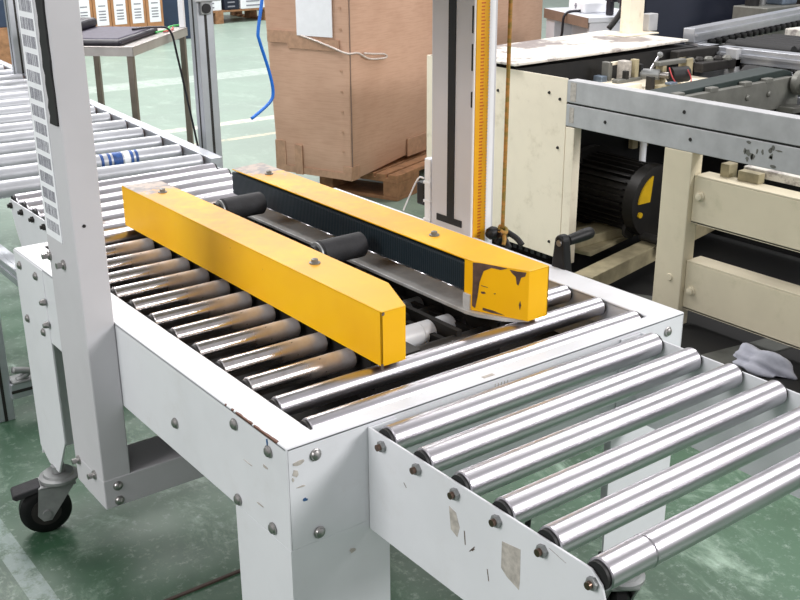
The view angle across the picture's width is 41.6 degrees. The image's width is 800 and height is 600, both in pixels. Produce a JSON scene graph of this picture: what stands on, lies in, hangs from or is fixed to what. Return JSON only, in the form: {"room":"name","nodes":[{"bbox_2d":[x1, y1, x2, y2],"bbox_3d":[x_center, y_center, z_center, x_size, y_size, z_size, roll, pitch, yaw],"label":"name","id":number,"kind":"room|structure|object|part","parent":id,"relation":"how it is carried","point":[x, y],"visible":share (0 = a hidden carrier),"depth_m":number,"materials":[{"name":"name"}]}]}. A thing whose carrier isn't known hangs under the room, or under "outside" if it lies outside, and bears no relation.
{"room":"factory floor","nodes":[
{"label":"factory floor","id":0,"kind":"room"},
{"bbox_2d":[250,0,274,119],"bbox_3d":[-0.538,-1.111,3.972,0.112,0.856,0.013,-15,25,-34],"label":"hanging cable","id":1,"kind":"object","parent":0,"point":[269,102],"visible":1,"depth_m":4.06,"materials":[{"name":"blue plastic"}]},
{"bbox_2d":[0,0,799,599],"bbox_3d":[-0.560,-3.528,12.938,30.000,0.050,32.000,-15,25,-34],"label":"floor","id":2,"kind":"structure","parent":0,"point":[167,543],"depth_m":2.25,"materials":[{"name":"green paint"}]},
{"bbox_2d":[0,27,11,64],"bbox_3d":[-3.501,-2.101,8.702,0.490,0.300,0.440,-15,25,-34],"label":"wooden crate","id":3,"kind":"object","parent":2,"relation":"on","point":[5,55],"visible":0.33,"depth_m":8.63,"materials":[{"name":"brown wood"}]},
{"bbox_2d":[0,0,6,27],"bbox_3d":[-3.494,-2.347,8.616,0.450,0.220,0.400,-15,25,-34],"label":"storage box","id":4,"kind":"object","parent":3,"relation":"on","point":[3,24],"visible":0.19,"depth_m":8.57,"materials":[{"name":"blue plastic"}]},
{"bbox_2d":[22,0,193,143],"bbox_3d":[-1.139,-0.967,4.162,0.422,1.350,0.657,2,21,6],"label":"steel table","id":5,"kind":"object","parent":2,"relation":"on","point":[131,49],"visible":0.34,"depth_m":4.11,"materials":[{"name":"grey metal"}]},
{"bbox_3d":[-1.291,-0.798,4.575,0.023,0.743,0.023,2,21,6],"label":"leg","id":6,"kind":"part","parent":5,"relation":"part of","materials":[{"name":"metal"}]},
{"bbox_2d":[81,17,157,45],"bbox_3d":[-1.164,-1.032,4.034,0.350,0.062,0.420,2,21,6],"label":"laptop bag","id":7,"kind":"object","parent":5,"relation":"on","point":[92,34],"visible":0.52,"depth_m":4.00,"materials":[{"name":"fabric"}]},
{"bbox_3d":[-0.980,-0.568,3.958,0.023,0.743,0.023,2,21,6],"label":"leg","id":8,"kind":"part","parent":5,"relation":"part of","materials":[{"name":"metal"}]},
{"bbox_2d":[132,26,198,145],"bbox_3d":[-0.883,-0.756,4.400,0.061,0.790,0.514,11,23,28],"label":"power cable","id":9,"kind":"object","parent":5,"relation":"hanging from","point":[145,27],"visible":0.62,"depth_m":4.27,"materials":[{"name":"black rubber"}]},
{"bbox_2d":[155,24,178,32],"bbox_3d":[-0.945,-1.112,4.311,0.043,0.008,0.282,1,21,3],"label":"cable","id":10,"kind":"object","parent":5,"relation":"on","point":[170,26],"visible":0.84,"depth_m":4.27,"materials":[{"name":"green plastic"}]},
{"bbox_3d":[-0.912,-1.423,4.304,0.022,0.600,0.022,2,21,6],"label":"post","id":11,"kind":"part","parent":5,"relation":"part of","materials":[{"name":"white metal"}]},
{"bbox_3d":[-0.910,-0.785,4.534,0.023,0.743,0.023,2,21,6],"label":"leg","id":12,"kind":"part","parent":5,"relation":"part of","materials":[{"name":"metal"}]},
{"bbox_2d":[0,0,222,422],"bbox_3d":[-1.504,-0.931,3.716,0.817,1.600,3.311,-13,24,-31],"label":"conveyor","id":13,"kind":"object","parent":2,"relation":"on","point":[125,145],"visible":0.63,"depth_m":2.96,"materials":[{"name":"metal"}]},
{"bbox_3d":[-1.016,0.053,2.607,0.047,0.535,0.047,-15,25,-34],"label":"leg","id":14,"kind":"part","parent":13,"relation":"part of","materials":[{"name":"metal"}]},
{"bbox_3d":[-0.726,0.136,2.845,0.660,0.089,0.054,-15,25,-34],"label":"cross rail","id":15,"kind":"part","parent":13,"relation":"part of","materials":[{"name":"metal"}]},
{"bbox_3d":[-1.345,-0.795,4.014,0.036,0.073,3.100,-13,24,-31],"label":"rail","id":16,"kind":"part","parent":13,"relation":"part of","materials":[{"name":"metal"}]},
{"bbox_2d":[162,0,190,39],"bbox_3d":[-2.264,-2.801,10.370,0.480,0.420,0.400,-15,25,-34],"label":"storage box","id":17,"kind":"object","parent":2,"relation":"on","point":[170,7],"visible":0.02,"depth_m":10.18,"materials":[{"name":"blue plastic"}]},
{"bbox_2d":[164,569,240,599],"bbox_3d":[-0.322,0.535,2.068,1.020,0.004,0.007,-15,25,-34],"label":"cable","id":18,"kind":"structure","parent":2,"relation":"on","point":[235,572],"depth_m":2.03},
{"bbox_2d":[213,7,265,23],"bbox_3d":[-2.227,-3.215,11.864,1.364,0.140,0.823,-15,25,-34],"label":"wooden pallet","id":19,"kind":"object","parent":2,"relation":"on","point":[218,17],"visible":0.15,"depth_m":11.82,"materials":[{"name":"brown wood"}]},
{"bbox_2d":[212,0,221,10],"bbox_3d":[-2.192,-3.295,11.591,0.300,0.198,0.383,-15,25,-34],"label":"parcel","id":20,"kind":"object","parent":19,"relation":"on","point":[216,5],"visible":0.27,"depth_m":11.52,"materials":[{"name":"white cardboard"}]},
{"bbox_2d":[221,0,238,9],"bbox_3d":[-1.968,-3.355,11.748,0.180,0.198,0.383,-15,25,-34],"label":"parcel","id":21,"kind":"object","parent":19,"relation":"on","point":[225,4],"visible":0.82,"depth_m":11.62,"materials":[{"name":"blue paint"}]},
{"bbox_3d":[-1.734,-3.297,12.244,0.100,0.020,0.800,-16,25,-35],"label":"board","id":22,"kind":"part","parent":19,"relation":"part of","materials":[{"name":"brown wood"}]},
{"bbox_2d":[239,0,264,8],"bbox_3d":[-1.745,-3.416,11.905,0.340,0.198,0.383,-15,25,-34],"label":"parcel","id":23,"kind":"object","parent":19,"relation":"on","point":[243,4],"visible":0.68,"depth_m":11.75,"materials":[{"name":"white cardboard"}]},
{"bbox_2d":[246,0,259,5],"bbox_3d":[-1.644,-3.342,11.760,0.170,0.105,0.003,-15,25,-34],"label":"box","id":24,"kind":"object","parent":23,"relation":"attached to","point":[248,2],"depth_m":11.77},
{"bbox_2d":[320,148,426,200],"bbox_3d":[0.225,-0.768,5.361,0.420,0.115,1.600,12,24,29],"label":"wooden pallet","id":25,"kind":"object","parent":2,"relation":"on","point":[398,177],"visible":0.16,"depth_m":4.73,"materials":[{"name":"brown wood"}]},
{"bbox_2d":[264,0,432,180],"bbox_3d":[-0.149,-1.156,4.817,0.469,1.000,0.974,12,24,29],"label":"carton","id":26,"kind":"object","parent":25,"relation":"on","point":[349,77],"visible":0.93,"depth_m":4.52,"materials":[{"name":"brown cardboard"}]},
{"bbox_3d":[-0.141,-0.507,4.816,0.420,0.016,0.190,12,24,29],"label":"board","id":27,"kind":"part","parent":25,"relation":"part of","materials":[{"name":"brown wood"}]},
{"bbox_2d":[497,0,542,44],"bbox_3d":[0.337,-1.460,5.645,0.503,0.980,1.022,12,24,29],"label":"carton","id":28,"kind":"object","parent":25,"relation":"on","point":[526,14],"visible":0.06,"depth_m":5.68,"materials":[{"name":"brown cardboard"}]},
{"bbox_2d":[7,0,799,599],"bbox_3d":[-0.152,-0.156,1.849,0.928,1.448,1.860,-15,25,-34],"label":"machine","id":29,"kind":"object","parent":2,"relation":"on","point":[354,373],"visible":1,"depth_m":1.58,"materials":[{"name":"white paint"}]},
{"bbox_3d":[-0.768,-0.111,2.338,0.045,0.156,0.411,-15,25,-34],"label":"extension plate","id":30,"kind":"part","parent":29,"relation":"part of","materials":[{"name":"white paint"}]},
{"bbox_3d":[-0.648,0.119,2.136,0.158,0.455,0.163,-15,25,-34],"label":"leg","id":31,"kind":"part","parent":29,"relation":"part of","materials":[{"name":"white paint"}]},
{"bbox_3d":[-0.279,0.004,1.870,0.006,0.047,0.790,-15,25,-34],"label":"rail","id":32,"kind":"part","parent":29,"relation":"part of","materials":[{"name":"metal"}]},
{"bbox_3d":[-0.120,0.429,1.506,0.157,0.306,0.147,-15,25,-34],"label":"leg","id":33,"kind":"part","parent":29,"relation":"part of","materials":[{"name":"white paint"}]},
{"bbox_3d":[-0.146,0.029,1.925,0.760,0.150,1.030,-15,25,-34],"label":"frame","id":34,"kind":"part","parent":29,"relation":"part of","materials":[{"name":"white paint"}]},
{"bbox_3d":[-0.077,-0.051,2.012,0.006,0.047,0.790,-15,25,-34],"label":"rail","id":35,"kind":"part","parent":29,"relation":"part of","materials":[{"name":"metal"}]},
{"bbox_3d":[-0.083,-0.097,1.976,0.059,0.032,0.882,-15,25,-34],"label":"slide plate","id":36,"kind":"part","parent":29,"relation":"part of","materials":[{"name":"metal"}]},
{"bbox_3d":[0.062,0.118,1.656,0.248,0.070,0.006,-15,25,-34],"label":"rail","id":37,"kind":"part","parent":29,"relation":"part of","materials":[{"name":"metal"}]},
{"bbox_3d":[0.102,0.291,1.256,0.045,0.156,0.416,-15,25,-34],"label":"extension plate","id":38,"kind":"part","parent":29,"relation":"part of","materials":[{"name":"white paint"}]},
{"bbox_3d":[0.210,-0.126,2.110,0.078,0.042,0.038,8,22,21],"label":"clamp lever","id":39,"kind":"part","parent":29,"relation":"part of","materials":[{"name":"black plastic"}]},
{"bbox_2d":[498,0,512,244],"bbox_3d":[0.202,-0.539,1.953,0.022,0.911,0.032,6,22,17],"label":"rope","id":40,"kind":"object","parent":29,"relation":"hanging from","point":[501,226],"visible":1,"depth_m":2.03,"materials":[{"name":"fabric"}]},
{"bbox_3d":[0.361,0.299,1.844,0.157,0.306,0.147,-15,25,-34],"label":"leg","id":41,"kind":"part","parent":29,"relation":"part of","materials":[{"name":"white paint"}]},
{"bbox_3d":[0.489,0.186,1.527,0.048,0.156,0.416,-15,25,-34],"label":"extension plate","id":42,"kind":"part","parent":29,"relation":"part of","materials":[{"name":"white paint"}]},
{"bbox_2d":[544,7,620,37],"bbox_3d":[0.924,-1.001,5.066,0.324,0.750,0.504,-6,21,-14],"label":"desk","id":43,"kind":"object","parent":2,"relation":"on","point":[575,22],"visible":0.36,"depth_m":4.90,"materials":[{"name":"wood"}]},
{"bbox_3d":[0.874,-1.058,5.249,0.300,0.728,0.100,-6,21,-14],"label":"panel","id":44,"kind":"part","parent":43,"relation":"part of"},
{"bbox_2d":[560,9,580,35],"bbox_3d":[0.764,-0.997,5.020,0.151,0.754,0.054,10,23,25],"label":"cable","id":45,"kind":"object","parent":43,"relation":"hanging from","point":[579,10],"visible":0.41,"depth_m":4.88,"materials":[{"name":"black rubber"}]},
{"bbox_3d":[0.887,-1.054,4.995,0.020,0.500,0.370,-6,21,-14],"label":"panel","id":46,"kind":"part","parent":43,"relation":"part of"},
{"bbox_2d":[569,0,605,12],"bbox_3d":[0.889,-1.378,4.934,0.143,0.050,0.180,-6,21,-14],"label":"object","id":47,"kind":"object","parent":43,"relation":"on","point":[586,6],"visible":0.8,"depth_m":4.86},
{"bbox_3d":[0.988,-0.912,4.861,0.300,0.728,0.020,-6,21,-14],"label":"panel","id":48,"kind":"part","parent":43,"relation":"part of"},
{"bbox_2d":[605,0,617,15],"bbox_3d":[0.956,-1.339,4.758,0.048,0.100,0.080,-6,21,-14],"label":"stand","id":49,"kind":"object","parent":43,"relation":"on","point":[609,3],"visible":0.9,"depth_m":4.75,"materials":[{"name":"black plastic"}]},
{"bbox_2d":[492,233,799,393],"bbox_3d":[1.135,-0.019,3.504,1.800,0.012,2.080,-15,25,-34],"label":"floor mat","id":50,"kind":"object","parent":2,"relation":"on","point":[704,334],"depth_m":3.65,"materials":[{"name":"black rubber"}]},
{"bbox_2d":[427,0,799,349],"bbox_3d":[1.240,-0.617,3.333,1.265,1.250,2.430,-15,25,-34],"label":"machine","id":51,"kind":"object","parent":50,"relation":"on","point":[615,134],"visible":0.94,"depth_m":3.49,"materials":[{"name":"beige paint"}]},
{"bbox_3d":[0.634,-0.960,3.985,1.014,0.009,0.427,-18,27,-39],"label":"lid plate","id":52,"kind":"part","parent":51,"relation":"part of","materials":[{"name":"white metal"}]},
{"bbox_3d":[0.692,-0.238,3.775,0.310,0.035,0.100,-15,25,-34],"label":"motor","id":53,"kind":"part","parent":51,"relation":"part of","materials":[{"name":"beige metal"}]},
{"bbox_3d":[0.738,-0.259,3.901,0.584,0.015,0.363,-15,25,-34],"label":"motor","id":54,"kind":"part","parent":51,"relation":"part of","materials":[{"name":"beige metal"}]},
{"bbox_3d":[0.791,-0.391,3.805,0.252,0.251,0.270,-15,25,-34],"label":"motor","id":55,"kind":"part","parent":51,"relation":"part of","materials":[{"name":"black metal"}]},
{"bbox_2d":[607,7,620,29],"bbox_3d":[0.985,-1.373,4.388,0.223,0.482,0.051,-5,21,-13],"label":"air hose","id":56,"kind":"object","parent":51,"relation":"attached to","point":[617,17],"visible":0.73,"depth_m":4.45,"materials":[{"name":"black rubber"}]},
{"bbox_3d":[0.944,-1.331,4.206,0.210,0.526,0.110,-15,25,-34],"label":"post","id":57,"kind":"part","parent":51,"relation":"part of","materials":[{"name":"beige paint"}]},
{"bbox_3d":[0.889,-0.678,3.983,0.030,0.210,0.020,-15,25,-34],"label":"support rod","id":58,"kind":"part","parent":51,"relation":"part of","materials":[{"name":"beige metal"}]},
{"bbox_3d":[0.855,-0.572,3.689,0.023,0.200,0.023,-15,25,-34],"label":"support rod","id":59,"kind":"part","parent":51,"relation":"part of","materials":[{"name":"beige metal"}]},
{"bbox_3d":[0.842,-0.375,3.607,0.067,0.091,0.005,-15,25,-34],"label":"warning plate","id":60,"kind":"part","parent":51,"relation":"part of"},
{"bbox_3d":[0.930,-0.766,3.757,0.620,0.037,0.320,-15,25,-34],"label":"deck plate","id":61,"kind":"part","parent":51,"relation":"part of","materials":[{"name":"beige paint"}]},
{"bbox_3d":[0.912,-0.847,3.754,0.055,0.073,0.021,-10,23,-24],"label":"lever","id":62,"kind":"part","parent":51,"relation":"part of","materials":[{"name":"metal"}]},
{"bbox_3d":[0.839,-0.190,3.201,0.050,0.548,0.103,-15,25,-34],"label":"post","id":63,"kind":"part","parent":51,"relation":"part of","materials":[{"name":"beige metal"}]},
{"bbox_3d":[0.964,-0.456,2.917,0.045,0.148,1.350,-15,25,-34],"label":"aluminium rail","id":64,"kind":"part","parent":51,"relation":"part of","materials":[{"name":"silver metal"}]},
{"bbox_3d":[1.075,-0.656,3.504,0.820,0.105,0.025,-15,25,-34],"label":"belt arm","id":65,"kind":"part","parent":51,"relation":"part of"},
{"bbox_3d":[0.611,0.072,3.262,0.113,0.006,0.644,15,26,35],"label":"metal strip","id":66,"kind":"part","parent":50,"relation":"part of","materials":[{"name":"silver metal"}]},
{"bbox_3d":[1.027,0.146,3.058,0.638,0.004,0.092,-11,23,-26],"label":"metal strip","id":67,"kind":"part","parent":50,"relation":"part of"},
{"bbox_2d":[733,343,797,379],"bbox_3d":[1.006,0.163,2.931,0.103,0.062,0.212,-15,25,-34],"label":"crumpled cloth","id":68,"kind":"object","parent":50,"relation":"on","point":[761,363],"visible":0.98,"depth_m":2.90,"materials":[{"name":"white fabric"}]},
{"bbox_2d":[644,0,744,46],"bbox_3d":[1.610,-1.468,5.821,0.640,0.985,0.372,0,21,1],"label":"base cabinet","id":69,"kind":"object","parent":2,"relation":"on","point":[674,16],"visible":0.02,"depth_m":5.60,"materials":[{"name":"blue paint"}]},
{"bbox_2d":[683,7,799,104],"bbox_3d":[2.174,-0.747,4.365,1.703,0.755,1.927,-15,25,-34],"label":"conveyor","id":70,"kind":"object","parent":2,"relation":"on","point":[778,51],"visible":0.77,"depth_m":4.25,"materials":[{"name":"metal"}]},
{"bbox_3d":[1.191,-1.041,4.263,0.070,0.009,0.148,11,23,27],"label":"corner plate","id":71,"kind":"part","parent":70,"relation":"part of","materials":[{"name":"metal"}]},
{"bbox_3d":[1.296,-0.644,4.183,0.050,0.700,0.050,-15,25,-34],"label":"leg","id":72,"kind":"part","parent":70,"relation":"part of","materials":[{"name":"grey metal"}]},
{"bbox_3d":[1.725,-1.289,4.819,0.062,0.055,1.700,17,27,38],"label":"rail","id":73,"kind":"part","parent":70,"relation":"part of","materials":[{"name":"metal"}]},
{"bbox_3d":[1.681,-0.686,3.742,0.049,0.165,1.550,-17,26,-37],"label":"rail","id":74,"kind":"part","parent":70,"relation":"part of","materials":[{"name":"metal"}]},
{"bbox_3d":[1.686,-0.798,3.670,0.067,0.055,1.500,-17,26,-37],"label":"rail","id":75,"kind":"part","parent":70,"relation":"part of","materials":[{"name":"metal"}]},
{"bbox_3d":[1.764,-1.262,4.854,0.050,0.028,1.545,17,27,38],"label":"chain","id":76,"kind":"part","parent":70,"relation":"part of","materials":[{"name":"black plastic"}]},
{"bbox_3d":[1.645,-0.775,3.717,0.034,0.026,1.353,-17,26,-37],"label":"chain","id":77,"kind":"part","parent":70,"relation":"part of","materials":[{"name":"metal"}]},
{"bbox_2d":[732,0,799,35],"bbox_3d":[2.120,-1.361,5.505,0.902,1.100,0.282,-15,25,-34],"label":"machine","id":78,"kind":"object","parent":2,"relation":"on","point":[751,7],"visible":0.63,"depth_m":5.26,"materials":[{"name":"grey metal"}]},
{"bbox_3d":[-2.872,-2.469,9.895,1.047,0.140,0.835,-15,25,-34],"label":"wooden pallet","id":79,"kind":"object","parent":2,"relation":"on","visible":0},
{"bbox_2d":[79,0,92,16],"bbox_3d":[-2.898,-2.566,9.479,0.165,0.330,0.303,-15,25,-34],"label":"box","id":80,"kind":"object","parent":79,"relation":"on","point":[85,6],"visible":0.35,"depth_m":9.36,"materials":[{"name":"white paper"}]},
{"bbox_2d":[91,0,111,25],"bbox_3d":[-2.763,-2.602,9.574,0.165,0.330,0.303,-15,25,-34],"label":"box","id":81,"kind":"object","parent":79,"relation":"on","point":[101,9],"visible":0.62,"depth_m":9.46,"materials":[{"name":"white paper"}]},
{"bbox_2d":[110,0,129,26],"bbox_3d":[-2.628,-2.639,9.669,0.165,0.330,0.303,-15,25,-34],"label":"box","id":82,"kind":"object","parent":79,"relation":"on","point":[119,8],"visible":0.63,"depth_m":9.55,"materials":[{"name":"white paper"}]},
{"bbox_2d":[128,0,146,26],"bbox_3d":[-2.493,-2.675,9.764,0.165,0.330,0.303,-15,25,-34],"label":"box","id":83,"kind":"object","parent":79,"relation":"on","point":[136,8],"visible":0.62,"depth_m":9.65,"materials":[{"name":"white paper"}]},
{"bbox_2d":[145,0,163,25],"bbox_3d":[-2.358,-2.712,9.858,0.165,0.330,0.303,-15,25,-34],"label":"box","id":84,"kind":"object","parent":79,"relation":"on","point":[154,8],"visible":0.62,"depth_m":9.75,"materials":[{"name":"white paper"}]}
]}

